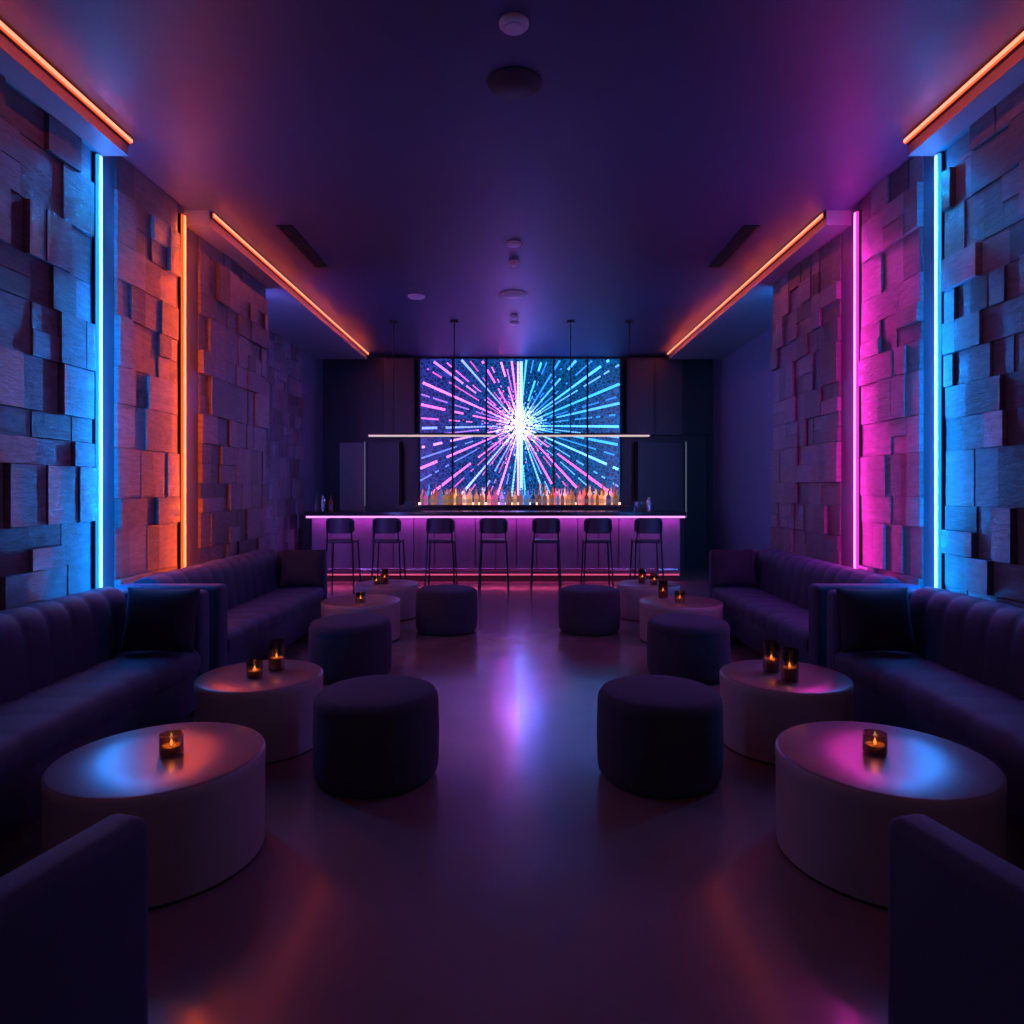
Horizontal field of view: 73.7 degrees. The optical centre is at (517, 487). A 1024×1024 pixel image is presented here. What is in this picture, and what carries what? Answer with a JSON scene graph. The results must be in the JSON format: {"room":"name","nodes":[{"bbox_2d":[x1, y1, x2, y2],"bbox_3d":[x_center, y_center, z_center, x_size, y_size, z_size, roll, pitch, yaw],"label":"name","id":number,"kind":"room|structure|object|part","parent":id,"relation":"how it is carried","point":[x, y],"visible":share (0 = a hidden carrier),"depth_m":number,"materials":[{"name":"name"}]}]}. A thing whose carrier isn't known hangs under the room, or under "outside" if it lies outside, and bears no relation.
{"room":"entertainment venue","nodes":[
{"label":"entertainment venue","id":0,"kind":"room"},
{"bbox_2d":[0,134,322,589],"bbox_3d":[-3.250,-0.425,5.300,1.100,3.650,13.000,0,0,0],"label":"wall","id":1,"kind":"structure","parent":0,"point":[312,386],"depth_m":5.59,"materials":[{"name":"paint"}]},
{"bbox_2d":[0,74,95,610],"bbox_3d":[-2.675,-0.365,1.650,0.049,3.525,5.295,0,0,0],"label":"cladding","id":2,"kind":"object","parent":1,"relation":"attached to","point":[45,301],"visible":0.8,"depth_m":3.85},
{"bbox_2d":[92,153,102,588],"bbox_3d":[-2.673,-0.372,4.345,0.050,3.504,0.040,0,0,0],"label":"tube light","id":3,"kind":"object","parent":1,"relation":"attached to","point":[97,160],"visible":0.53,"depth_m":4.33,"materials":[{"name":"blue plastic"}]},
{"bbox_2d":[114,156,180,587],"bbox_3d":[-2.676,-0.425,4.970,0.048,3.645,0.815,0,0,0],"label":"cladding","id":4,"kind":"object","parent":1,"relation":"attached to","point":[147,240],"visible":0.82,"depth_m":4.88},
{"bbox_2d":[178,213,185,568],"bbox_3d":[-2.673,-0.400,5.440,0.050,3.560,0.040,0,0,0],"label":"tube light","id":5,"kind":"object","parent":1,"relation":"attached to","point":[181,218],"visible":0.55,"depth_m":5.42,"materials":[{"name":"orange plastic"}]},
{"bbox_2d":[198,236,268,563],"bbox_3d":[-2.676,-0.365,6.525,0.048,3.525,1.525,0,0,0],"label":"cladding","id":6,"kind":"object","parent":1,"relation":"attached to","point":[230,359],"visible":0.84,"depth_m":6.33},
{"bbox_2d":[265,330,303,550],"bbox_3d":[-3.345,-0.365,8.955,0.050,3.525,3.285,0,0,0],"label":"cladding","id":7,"kind":"object","parent":1,"relation":"attached to","point":[284,360],"visible":0.39,"depth_m":9.77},
{"bbox_2d":[0,0,1023,357],"bbox_3d":[0.000,-2.300,5.400,7.800,0.100,13.200,0,0,0],"label":"ceiling","id":8,"kind":"structure","parent":0,"point":[653,132],"depth_m":4.27,"materials":[{"name":"paint"}]},
{"bbox_2d":[0,34,127,155],"bbox_3d":[-2.600,-2.190,1.590,0.200,0.120,5.580,0,0,0],"label":"ceiling soffit","id":9,"kind":"structure","parent":8,"relation":"attached to","point":[20,73],"depth_m":3.77,"materials":[{"name":"paint"}]},
{"bbox_2d":[0,20,132,144],"bbox_3d":[-2.483,-2.219,1.595,0.034,0.047,5.550,0,0,0],"label":"strip light","id":10,"kind":"object","parent":8,"relation":"attached to","point":[5,31],"visible":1,"depth_m":3.70,"materials":[{"name":"orange plastic"}]},
{"bbox_2d":[185,210,366,358],"bbox_3d":[-2.935,-2.190,8.415,0.870,0.120,5.770,0,0,0],"label":"ceiling soffit","id":11,"kind":"structure","parent":8,"relation":"attached to","point":[290,317],"depth_m":8.18,"materials":[{"name":"paint"}]},
{"bbox_2d":[210,212,368,354],"bbox_3d":[-2.483,-2.219,8.420,0.034,0.047,5.740,0,0,0],"label":"strip light","id":12,"kind":"object","parent":8,"relation":"attached to","point":[213,216],"visible":1,"depth_m":6.99,"materials":[{"name":"orange plastic"}]},
{"bbox_2d":[276,225,327,267],"bbox_3d":[-2.000,-2.240,6.395,0.140,0.020,1.110,0,0,0],"label":"ceiling vent","id":13,"kind":"object","parent":8,"relation":"in","point":[289,231],"visible":1,"depth_m":6.30,"materials":[{"name":"black metal"}]},
{"bbox_2d":[408,294,424,299],"bbox_3d":[-1.190,-2.235,8.000,0.200,0.030,0.200,0,0,0],"label":"smoke detector","id":14,"kind":"object","parent":8,"relation":"attached to","point":[411,296],"visible":1,"depth_m":7.96,"materials":[{"name":"white plastic"}]},
{"bbox_2d":[368,320,495,436],"bbox_3d":[-1.160,-1.471,9.200,1.720,1.558,0.110,0,0,0],"label":"linear pendant light","id":15,"kind":"object","parent":8,"relation":"hanging from","point":[393,322],"visible":1,"depth_m":9.18,"materials":[{"name":"black metal"}]},
{"bbox_2d":[506,240,520,247],"bbox_3d":[-0.040,-2.235,6.270,0.140,0.030,0.140,0,0,0],"label":"smoke detector","id":16,"kind":"object","parent":8,"relation":"attached to","point":[513,243],"visible":1,"depth_m":6.23,"materials":[{"name":"white plastic"}]},
{"bbox_2d":[499,12,528,35],"bbox_3d":[-0.020,-2.235,3.300,0.144,0.030,0.144,0,0,0],"label":"smoke detector","id":17,"kind":"object","parent":8,"relation":"attached to","point":[512,23],"visible":1,"depth_m":3.27,"materials":[{"name":"white plastic"}]},
{"bbox_2d":[509,259,518,266],"bbox_3d":[-0.040,-2.225,6.770,0.100,0.050,0.100,0,0,0],"label":"sprinkler head","id":18,"kind":"object","parent":8,"relation":"attached to","point":[513,263],"visible":1,"depth_m":6.74},
{"bbox_2d":[510,314,517,319],"bbox_3d":[-0.050,-2.225,8.900,0.100,0.050,0.100,0,0,0],"label":"sprinkler head","id":19,"kind":"object","parent":8,"relation":"attached to","point":[513,317],"visible":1,"depth_m":8.87},
{"bbox_2d":[487,66,540,99],"bbox_3d":[-0.020,-2.240,3.790,0.300,0.020,0.300,0,0,0],"label":"ceiling speaker","id":20,"kind":"object","parent":8,"relation":"attached to","point":[510,82],"depth_m":3.76},
{"bbox_2d":[534,320,649,436],"bbox_3d":[1.000,-1.471,9.200,1.560,1.558,0.110,0,0,0],"label":"linear pendant light","id":21,"kind":"object","parent":8,"relation":"hanging from","point":[570,322],"visible":1,"depth_m":9.18,"materials":[{"name":"black metal"}]},
{"bbox_2d":[708,225,759,267],"bbox_3d":[2.000,-2.240,6.395,0.140,0.020,1.110,0,0,0],"label":"ceiling vent","id":22,"kind":"object","parent":8,"relation":"in","point":[746,231],"visible":1,"depth_m":6.30,"materials":[{"name":"black metal"}]},
{"bbox_2d":[667,212,825,354],"bbox_3d":[2.483,-2.219,8.420,0.034,0.047,5.740,0,0,0],"label":"strip light","id":23,"kind":"object","parent":8,"relation":"attached to","point":[822,216],"visible":1,"depth_m":6.99,"materials":[{"name":"orange plastic"}]},
{"bbox_2d":[669,210,850,358],"bbox_3d":[2.935,-2.190,8.415,0.870,0.120,5.770,0,0,0],"label":"ceiling soffit","id":24,"kind":"structure","parent":8,"relation":"attached to","point":[749,315],"depth_m":8.19,"materials":[{"name":"paint"}]},
{"bbox_2d":[903,31,1023,144],"bbox_3d":[2.483,-2.219,1.595,0.034,0.047,5.550,0,0,0],"label":"strip light","id":25,"kind":"object","parent":8,"relation":"attached to","point":[1018,41],"visible":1,"depth_m":3.75,"materials":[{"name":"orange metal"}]},
{"bbox_2d":[908,44,1023,155],"bbox_3d":[2.600,-2.190,1.590,0.200,0.120,5.580,0,0,0],"label":"ceiling soffit","id":26,"kind":"structure","parent":8,"relation":"attached to","point":[1008,76],"depth_m":3.85,"materials":[{"name":"paint"}]},
{"bbox_2d":[0,569,1023,1023],"bbox_3d":[0.000,1.450,5.400,7.800,0.100,13.200,0,0,0],"label":"floor","id":27,"kind":"structure","parent":0,"point":[516,884],"depth_m":2.37,"materials":[{"name":"concrete"}]},
{"bbox_2d":[0,814,147,1023],"bbox_3d":[-1.198,1.032,1.069,0.722,0.735,0.860,0,0,14],"label":"sofa","id":28,"kind":"object","parent":27,"relation":"on","point":[74,916],"visible":1,"depth_m":1.24,"materials":[{"name":"blue fabric"}]},
{"bbox_2d":[0,587,208,842],"bbox_3d":[-2.267,0.995,2.910,0.707,0.811,2.720,0,0,0],"label":"sofa","id":29,"kind":"object","parent":27,"relation":"on","point":[67,684],"visible":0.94,"depth_m":3.34,"materials":[{"name":"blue fabric"}]},
{"bbox_3d":[-2.465,0.835,2.910,0.292,0.491,2.440,0,0,0],"label":"channel backrest","id":30,"kind":"part","parent":29,"relation":"part of","materials":[{"name":"blue fabric"}]},
{"bbox_2d":[0,650,200,783],"bbox_3d":[-2.210,1.030,2.910,0.594,0.144,2.440,0,0,0],"label":"seat cushion","id":31,"kind":"object","parent":29,"relation":"on","point":[40,720],"depth_m":3.19,"materials":[{"name":"blue fabric"}]},
{"bbox_2d":[120,587,200,652],"bbox_3d":[-2.090,0.770,3.990,0.442,0.364,0.178,0,0,5],"label":"throw pillow","id":32,"kind":"object","parent":29,"relation":"on","point":[156,619],"visible":1,"depth_m":3.93,"materials":[{"name":"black fabric"}]},
{"bbox_3d":[-2.270,0.990,4.200,0.700,0.720,0.140,0,0,0],"label":"arm","id":33,"kind":"part","parent":29,"relation":"part of","materials":[{"name":"blue fabric"}]},
{"bbox_2d":[41,722,265,910],"bbox_3d":[-1.360,1.208,2.600,0.750,0.385,0.750,0,0,0],"label":"table","id":34,"kind":"object","parent":27,"relation":"on","point":[202,807],"visible":0.79,"depth_m":2.38,"materials":[{"name":"paint"}]},
{"bbox_2d":[159,730,183,756],"bbox_3d":[-1.325,0.977,2.610,0.086,0.075,0.086,0,0,0],"label":"votive candle","id":35,"kind":"object","parent":34,"relation":"on","point":[171,742],"visible":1,"depth_m":2.58,"materials":[{"name":"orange glass"}]},
{"bbox_2d":[115,548,326,670],"bbox_3d":[-2.267,0.995,5.650,0.707,0.811,2.500,0,0,0],"label":"sofa","id":36,"kind":"object","parent":27,"relation":"on","point":[249,607],"visible":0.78,"depth_m":5.42,"materials":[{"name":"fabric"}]},
{"bbox_3d":[-2.270,0.990,4.470,0.700,0.720,0.140,0,0,0],"label":"arm","id":37,"kind":"part","parent":36,"relation":"part of","materials":[{"name":"blue fabric"}]},
{"bbox_3d":[-2.465,0.835,5.650,0.292,0.491,2.220,0,0,0],"label":"channel backrest","id":38,"kind":"part","parent":36,"relation":"part of","materials":[{"name":"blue fabric"}]},
{"bbox_2d":[228,586,323,652],"bbox_3d":[-2.210,1.030,5.650,0.594,0.144,2.220,0,0,0],"label":"seat cushion","id":39,"kind":"object","parent":36,"relation":"on","point":[251,617],"depth_m":5.56,"materials":[{"name":"purple fabric"}]},
{"bbox_3d":[-2.270,0.990,6.830,0.700,0.720,0.140,0,0,0],"label":"arm","id":40,"kind":"part","parent":36,"relation":"part of","materials":[{"name":"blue fabric"}]},
{"bbox_2d":[280,549,324,586],"bbox_3d":[-2.090,0.775,6.620,0.422,0.354,0.177,0,0,5],"label":"throw pillow","id":41,"kind":"object","parent":36,"relation":"on","point":[299,567],"visible":1,"depth_m":6.56,"materials":[{"name":"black fabric"}]},
{"bbox_2d":[194,660,322,764],"bbox_3d":[-1.410,1.210,3.740,0.660,0.380,0.660,0,0,0],"label":"table","id":42,"kind":"object","parent":27,"relation":"on","point":[278,705],"visible":0.67,"depth_m":3.51,"materials":[{"name":"paint"}]},
{"bbox_2d":[246,658,262,678],"bbox_3d":[-1.420,0.974,3.680,0.084,0.090,0.084,0,0,0],"label":"votive candle","id":43,"kind":"object","parent":42,"relation":"on","point":[254,667],"visible":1,"depth_m":3.65,"materials":[{"name":"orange glass"}]},
{"bbox_2d":[268,638,284,671],"bbox_3d":[-1.355,0.936,3.830,0.092,0.165,0.092,0,0,0],"label":"votive candle","id":44,"kind":"object","parent":42,"relation":"on","point":[276,647],"visible":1,"depth_m":3.79,"materials":[{"name":"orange glass"}]},
{"bbox_2d":[326,518,360,592],"bbox_3d":[-2.400,0.900,9.338,0.422,1.001,0.446,0,0,0],"label":"bar stool","id":45,"kind":"object","parent":27,"relation":"on","point":[333,525],"visible":0.92,"depth_m":9.16,"materials":[{"name":"metal"}]},
{"bbox_2d":[308,613,391,684],"bbox_3d":[-1.250,1.188,5.100,0.606,0.424,0.606,0,0,0],"label":"round ottoman","id":46,"kind":"object","parent":27,"relation":"on","point":[345,646],"visible":0.82,"depth_m":4.85,"materials":[{"name":"grey fabric"}]},
{"bbox_2d":[321,594,399,641],"bbox_3d":[-1.460,1.220,6.350,0.720,0.360,0.720,0,0,0],"label":"table","id":47,"kind":"object","parent":27,"relation":"on","point":[388,606],"visible":0.57,"depth_m":6.18,"materials":[{"name":"paint"}]},
{"bbox_2d":[355,592,365,602],"bbox_3d":[-1.430,0.994,6.200,0.090,0.090,0.090,0,0,0],"label":"votive candle","id":48,"kind":"object","parent":47,"relation":"on","point":[360,597],"visible":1,"depth_m":6.16,"materials":[{"name":"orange glass"}]},
{"bbox_2d":[312,675,438,798],"bbox_3d":[-0.690,1.188,3.340,0.606,0.424,0.606,0,0,0],"label":"round ottoman","id":49,"kind":"object","parent":27,"relation":"on","point":[374,736],"visible":1,"depth_m":3.10,"materials":[{"name":"grey fabric"}]},
{"bbox_2d":[355,579,417,620],"bbox_3d":[-1.430,1.220,7.450,0.680,0.360,0.680,0,0,0],"label":"table","id":50,"kind":"object","parent":27,"relation":"on","point":[405,590],"visible":0.56,"depth_m":7.23,"materials":[{"name":"paint"}]},
{"bbox_2d":[373,575,379,584],"bbox_3d":[-1.530,0.994,7.380,0.080,0.090,0.080,0,0,0],"label":"votive candle","id":51,"kind":"object","parent":50,"relation":"on","point":[376,578],"visible":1,"depth_m":7.34,"materials":[{"name":"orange glass"}]},
{"bbox_2d":[380,568,388,583],"bbox_3d":[-1.450,0.959,7.420,0.090,0.160,0.090,0,0,0],"label":"votive candle","id":52,"kind":"object","parent":50,"relation":"on","point":[384,573],"visible":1,"depth_m":7.38,"materials":[{"name":"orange glass"}]},
{"bbox_2d":[371,518,405,579],"bbox_3d":[-1.770,0.900,9.338,0.422,1.001,0.446,0,0,0],"label":"bar stool","id":53,"kind":"object","parent":27,"relation":"on","point":[380,525],"visible":0.9,"depth_m":9.16,"materials":[{"name":"metal"}]},
{"bbox_2d":[364,358,415,509],"bbox_3d":[-2.172,-0.400,11.633,0.825,3.600,0.325,0,0,0],"label":"bar cabinet","id":54,"kind":"object","parent":27,"relation":"on","point":[383,459],"visible":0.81,"depth_m":11.52,"materials":[{"name":"black wood"}]},
{"bbox_2d":[424,518,457,586],"bbox_3d":[-1.050,0.900,9.338,0.422,1.001,0.446,0,0,0],"label":"bar stool","id":55,"kind":"object","parent":27,"relation":"on","point":[433,525],"visible":0.94,"depth_m":9.16,"materials":[{"name":"metal"}]},
{"bbox_2d":[415,585,477,636],"bbox_3d":[-0.700,1.188,6.700,0.606,0.424,0.606,0,0,0],"label":"round ottoman","id":56,"kind":"object","parent":27,"relation":"on","point":[441,610],"visible":1,"depth_m":6.45,"materials":[{"name":"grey fabric"}]},
{"bbox_2d":[478,518,508,592],"bbox_3d":[-0.330,0.900,9.338,0.422,1.001,0.446,0,0,0],"label":"bar stool","id":57,"kind":"object","parent":27,"relation":"on","point":[486,525],"visible":1,"depth_m":9.16,"materials":[{"name":"metal"}]},
{"bbox_2d":[304,510,686,580],"bbox_3d":[-0.330,0.875,10.350,5.600,1.050,0.700,0,0,0],"label":"bar counter","id":58,"kind":"object","parent":27,"relation":"on","point":[467,534],"depth_m":10.18,"materials":[{"name":"stone"}]},
{"bbox_2d":[314,493,318,510],"bbox_3d":[-3.060,0.210,10.350,0.071,0.280,0.071,0,0,0],"label":"liquor bottle","id":59,"kind":"object","parent":58,"relation":"on","point":[316,502],"visible":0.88,"depth_m":10.33,"materials":[{"name":"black glass"}]},
{"bbox_2d":[319,495,325,510],"bbox_3d":[-2.950,0.230,10.300,0.090,0.240,0.090,0,0,0],"label":"cocktail shaker","id":60,"kind":"object","parent":58,"relation":"on","point":[322,501],"visible":0.81,"depth_m":10.27,"materials":[{"name":"metal"}]},
{"bbox_2d":[328,494,332,510],"bbox_3d":[-2.840,0.220,10.350,0.071,0.260,0.071,0,0,0],"label":"liquor bottle","id":61,"kind":"object","parent":58,"relation":"on","point":[330,503],"visible":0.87,"depth_m":10.33,"materials":[{"name":"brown glass"}]},
{"bbox_2d":[304,510,686,515],"bbox_3d":[-0.330,0.380,10.350,5.600,0.060,0.700,0,0,0],"label":"countertop","id":62,"kind":"structure","parent":58,"relation":"on","point":[335,512],"depth_m":10.00,"materials":[{"name":"stone"}]},
{"bbox_3d":[-0.325,1.200,10.111,5.350,0.034,0.138,0,0,0],"label":"foot rail","id":63,"kind":"part","parent":58,"relation":"part of","materials":[{"name":"metal"}]},
{"bbox_2d":[646,497,651,510],"bbox_3d":[1.980,0.242,10.300,0.090,0.215,0.090,0,0,0],"label":"bottle","id":64,"kind":"object","parent":58,"relation":"on","point":[649,501],"visible":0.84,"depth_m":10.27,"materials":[{"name":"glass"}]},
{"bbox_2d":[398,503,638,509],"bbox_3d":[0.010,0.825,11.490,3.980,1.150,0.420,0,0,0],"label":"bar cabinet","id":65,"kind":"object","parent":27,"relation":"on","point":[418,506],"visible":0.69,"depth_m":11.30,"materials":[{"name":"stone"}]},
{"bbox_2d":[420,482,618,504],"bbox_3d":[0.018,0.089,11.485,3.354,0.380,0.314,0,0,0],"label":"liquor bottles","id":66,"kind":"object","parent":65,"relation":"on","point":[438,498],"visible":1,"depth_m":11.36,"materials":[{"name":"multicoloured glass"}]},
{"bbox_2d":[530,518,561,592],"bbox_3d":[0.380,0.900,9.338,0.422,1.001,0.446,0,0,0],"label":"bar stool","id":67,"kind":"object","parent":27,"relation":"on","point":[539,525],"visible":0.98,"depth_m":9.16,"materials":[{"name":"metal"}]},
{"bbox_2d":[558,585,620,636],"bbox_3d":[0.700,1.188,6.700,0.606,0.424,0.606,0,0,0],"label":"round ottoman","id":68,"kind":"object","parent":27,"relation":"on","point":[583,610],"visible":1,"depth_m":6.45,"materials":[{"name":"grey fabric"}]},
{"bbox_2d":[580,518,613,586],"bbox_3d":[1.080,0.900,9.338,0.422,1.001,0.446,0,0,0],"label":"bar stool","id":69,"kind":"object","parent":27,"relation":"on","point":[591,525],"visible":0.97,"depth_m":9.16,"materials":[{"name":"metal"}]},
{"bbox_2d":[629,518,663,579],"bbox_3d":[1.760,0.900,9.338,0.422,1.001,0.446,0,0,0],"label":"bar stool","id":70,"kind":"object","parent":27,"relation":"on","point":[641,525],"visible":0.94,"depth_m":9.16,"materials":[{"name":"metal"}]},
{"bbox_2d":[617,579,679,621],"bbox_3d":[1.420,1.220,7.450,0.680,0.360,0.680,0,0,0],"label":"table","id":71,"kind":"object","parent":27,"relation":"on","point":[631,591],"visible":0.46,"depth_m":7.21,"materials":[{"name":"paint"}]},
{"bbox_2d":[638,568,646,583],"bbox_3d":[1.360,0.959,7.460,0.090,0.160,0.090,0,0,0],"label":"votive candle","id":72,"kind":"object","parent":71,"relation":"on","point":[642,572],"visible":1,"depth_m":7.42,"materials":[{"name":"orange glass"}]},
{"bbox_2d":[650,573,658,584],"bbox_3d":[1.470,0.979,7.360,0.090,0.120,0.090,0,0,0],"label":"votive candle","id":73,"kind":"object","parent":71,"relation":"on","point":[654,577],"visible":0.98,"depth_m":7.32,"materials":[{"name":"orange glass"}]},
{"bbox_2d":[625,358,686,570],"bbox_3d":[2.342,-0.400,11.633,0.985,3.600,0.325,0,0,0],"label":"bar cabinet","id":74,"kind":"object","parent":27,"relation":"on","point":[656,384],"visible":0.84,"depth_m":11.55,"materials":[{"name":"black wood"}]},
{"bbox_2d":[597,675,723,798],"bbox_3d":[0.690,1.188,3.340,0.606,0.424,0.606,0,0,0],"label":"round ottoman","id":75,"kind":"object","parent":27,"relation":"on","point":[659,736],"visible":1,"depth_m":3.10,"materials":[{"name":"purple fabric"}]},
{"bbox_2d":[639,595,722,642],"bbox_3d":[1.500,1.220,6.300,0.750,0.360,0.750,0,0,0],"label":"table","id":76,"kind":"object","parent":27,"relation":"on","point":[650,606],"visible":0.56,"depth_m":6.14,"materials":[{"name":"paint"}]},
{"bbox_2d":[658,580,667,598],"bbox_3d":[1.370,0.957,6.450,0.090,0.165,0.090,0,0,0],"label":"votive candle","id":77,"kind":"object","parent":76,"relation":"on","point":[662,584],"visible":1,"depth_m":6.41,"materials":[{"name":"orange glass"}]},
{"bbox_2d":[675,591,684,602],"bbox_3d":[1.470,0.989,6.200,0.090,0.100,0.090,0,0,0],"label":"votive candle","id":78,"kind":"object","parent":76,"relation":"on","point":[679,595],"visible":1,"depth_m":6.16,"materials":[{"name":"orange glass"}]},
{"bbox_2d":[647,613,729,684],"bbox_3d":[1.270,1.188,5.100,0.606,0.424,0.606,0,0,0],"label":"round ottoman","id":79,"kind":"object","parent":27,"relation":"on","point":[695,647],"visible":0.87,"depth_m":4.86,"materials":[{"name":"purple fabric"}]},
{"bbox_2d":[719,660,853,765],"bbox_3d":[1.455,1.210,3.730,0.680,0.380,0.680,0,0,0],"label":"table","id":80,"kind":"object","parent":27,"relation":"on","point":[758,706],"visible":0.62,"depth_m":3.51,"materials":[{"name":"paint"}]},
{"bbox_2d":[763,640,779,672],"bbox_3d":[1.410,0.936,3.800,0.092,0.165,0.092,0,0,0],"label":"votive candle","id":81,"kind":"object","parent":80,"relation":"on","point":[771,648],"visible":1,"depth_m":3.76,"materials":[{"name":"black glass"}]},
{"bbox_2d":[780,647,798,681],"bbox_3d":[1.440,0.936,3.620,0.092,0.165,0.092,0,0,0],"label":"votive candle","id":82,"kind":"object","parent":80,"relation":"on","point":[789,656],"visible":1,"depth_m":3.58,"materials":[{"name":"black glass"}]},
{"bbox_2d":[709,548,920,667],"bbox_3d":[2.267,0.995,5.650,0.707,0.811,2.500,0,0,0],"label":"sofa","id":83,"kind":"object","parent":27,"relation":"on","point":[787,604],"visible":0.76,"depth_m":5.49,"materials":[{"name":"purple fabric"}]},
{"bbox_2d":[711,549,755,586],"bbox_3d":[2.090,0.775,6.620,0.423,0.354,0.178,0,0,-6],"label":"throw pillow","id":84,"kind":"object","parent":83,"relation":"on","point":[730,567],"visible":1,"depth_m":6.56,"materials":[{"name":"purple fabric"}]},
{"bbox_3d":[2.270,0.990,6.830,0.700,0.720,0.140,0,0,0],"label":"arm","id":85,"kind":"part","parent":83,"relation":"part of","materials":[{"name":"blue fabric"}]},
{"bbox_2d":[712,586,807,652],"bbox_3d":[2.210,1.030,5.650,0.594,0.144,2.220,0,0,0],"label":"seat cushion","id":86,"kind":"object","parent":83,"relation":"on","point":[784,617],"depth_m":5.55,"materials":[{"name":"purple fabric"}]},
{"bbox_3d":[2.465,0.835,5.650,0.292,0.491,2.220,0,0,0],"label":"channel backrest","id":87,"kind":"part","parent":83,"relation":"part of","materials":[{"name":"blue fabric"}]},
{"bbox_3d":[2.270,0.990,4.470,0.700,0.720,0.140,0,0,0],"label":"arm","id":88,"kind":"part","parent":83,"relation":"part of","materials":[{"name":"blue fabric"}]},
{"bbox_2d":[775,721,1006,909],"bbox_3d":[1.390,1.208,2.600,0.770,0.385,0.770,0,0,0],"label":"table","id":89,"kind":"object","parent":27,"relation":"on","point":[837,802],"visible":0.82,"depth_m":2.38,"materials":[{"name":"paint"}]},
{"bbox_2d":[862,729,887,755],"bbox_3d":[1.370,0.977,2.620,0.086,0.075,0.086,0,0,0],"label":"votive candle","id":90,"kind":"object","parent":89,"relation":"on","point":[874,741],"visible":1,"depth_m":2.59,"materials":[{"name":"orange glass"}]},
{"bbox_2d":[827,587,1023,834],"bbox_3d":[2.267,0.995,2.910,0.707,0.811,2.720,0,0,0],"label":"sofa","id":91,"kind":"object","parent":27,"relation":"on","point":[962,684],"visible":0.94,"depth_m":3.42,"materials":[{"name":"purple fabric"}]},
{"bbox_3d":[2.270,0.990,4.200,0.700,0.720,0.140,0,0,0],"label":"arm","id":92,"kind":"part","parent":91,"relation":"part of","materials":[{"name":"blue fabric"}]},
{"bbox_2d":[835,587,915,652],"bbox_3d":[2.090,0.770,3.990,0.443,0.364,0.179,0,0,-6],"label":"throw pillow","id":93,"kind":"object","parent":91,"relation":"on","point":[871,619],"visible":1,"depth_m":3.93,"materials":[{"name":"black fabric"}]},
{"bbox_2d":[835,650,1023,776],"bbox_3d":[2.210,1.030,2.910,0.594,0.144,2.440,0,0,0],"label":"seat cushion","id":94,"kind":"object","parent":91,"relation":"on","point":[985,715],"depth_m":3.24,"materials":[{"name":"blue fabric"}]},
{"bbox_3d":[2.465,0.835,2.910,0.292,0.491,2.440,0,0,0],"label":"channel backrest","id":95,"kind":"part","parent":91,"relation":"part of","materials":[{"name":"blue fabric"}]},
{"bbox_2d":[888,814,1023,1023],"bbox_3d":[1.198,1.032,1.070,0.720,0.735,0.860,0,0,-14],"label":"sofa","id":96,"kind":"object","parent":27,"relation":"on","point":[956,907],"visible":1,"depth_m":1.25,"materials":[{"name":"blue fabric"}]},
{"bbox_2d":[500,290,526,298],"bbox_3d":[-0.050,-2.235,7.920,0.320,0.030,0.320,0,0,0],"label":"ceiling speaker","id":97,"kind":"object","parent":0,"point":[509,294],"depth_m":7.86},
{"bbox_2d":[323,358,712,551],"bbox_3d":[0.000,-0.425,11.875,7.800,3.650,0.150,0,0,0],"label":"wall","id":98,"kind":"structure","parent":0,"point":[352,388],"depth_m":11.80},
{"bbox_2d":[338,440,367,509],"bbox_3d":[-2.855,0.290,11.748,0.510,2.220,0.095,0,0,0],"label":"door","id":99,"kind":"structure","parent":98,"relation":"in","point":[350,452],"depth_m":11.76,"materials":[{"name":"metal"}]},
{"bbox_2d":[418,357,621,498],"bbox_3d":[0.035,-1.030,11.740,3.506,2.420,0.080,0,0,0],"label":"led screen","id":100,"kind":"object","parent":98,"relation":"attached to","point":[514,399],"visible":0.92,"depth_m":11.74,"materials":[{"name":"multicoloured glass"}]},
{"bbox_2d":[684,433,708,568],"bbox_3d":[3.080,0.230,11.777,0.420,2.340,0.035,0,0,0],"label":"door","id":101,"kind":"structure","parent":98,"relation":"in","point":[696,524],"depth_m":11.76,"materials":[{"name":"black metal"}]},
{"bbox_2d":[713,150,1023,602],"bbox_3d":[3.250,-0.425,5.300,1.100,3.650,13.000,0,0,0],"label":"wall","id":102,"kind":"structure","parent":0,"point":[743,380],"depth_m":9.33,"materials":[{"name":"paint"}]},
{"bbox_2d":[770,233,840,564],"bbox_3d":[2.675,-0.365,6.450,0.049,3.525,1.495,0,0,0],"label":"cladding","id":103,"kind":"object","parent":102,"relation":"attached to","point":[807,300],"visible":0.75,"depth_m":6.29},
{"bbox_2d":[854,210,861,568],"bbox_3d":[2.673,-0.400,5.380,0.050,3.560,0.040,0,0,0],"label":"tube light","id":104,"kind":"object","parent":102,"relation":"attached to","point":[858,214],"visible":0.59,"depth_m":5.36,"materials":[{"name":"pink plastic"}]},
{"bbox_2d":[858,156,923,587],"bbox_3d":[2.676,-0.425,4.930,0.048,3.645,0.775,0,0,0],"label":"cladding","id":105,"kind":"object","parent":102,"relation":"attached to","point":[891,363],"visible":0.77,"depth_m":4.86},
{"bbox_2d":[934,152,944,588],"bbox_3d":[2.673,-0.372,4.335,0.050,3.504,0.040,0,0,0],"label":"tube light","id":106,"kind":"object","parent":102,"relation":"attached to","point":[939,159],"visible":0.6,"depth_m":4.32,"materials":[{"name":"blue plastic"}]},
{"bbox_2d":[941,83,1023,608],"bbox_3d":[2.675,-0.365,1.645,0.049,3.525,5.285,0,0,0],"label":"cladding","id":107,"kind":"object","parent":102,"relation":"attached to","point":[989,307],"visible":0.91,"depth_m":3.92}
]}

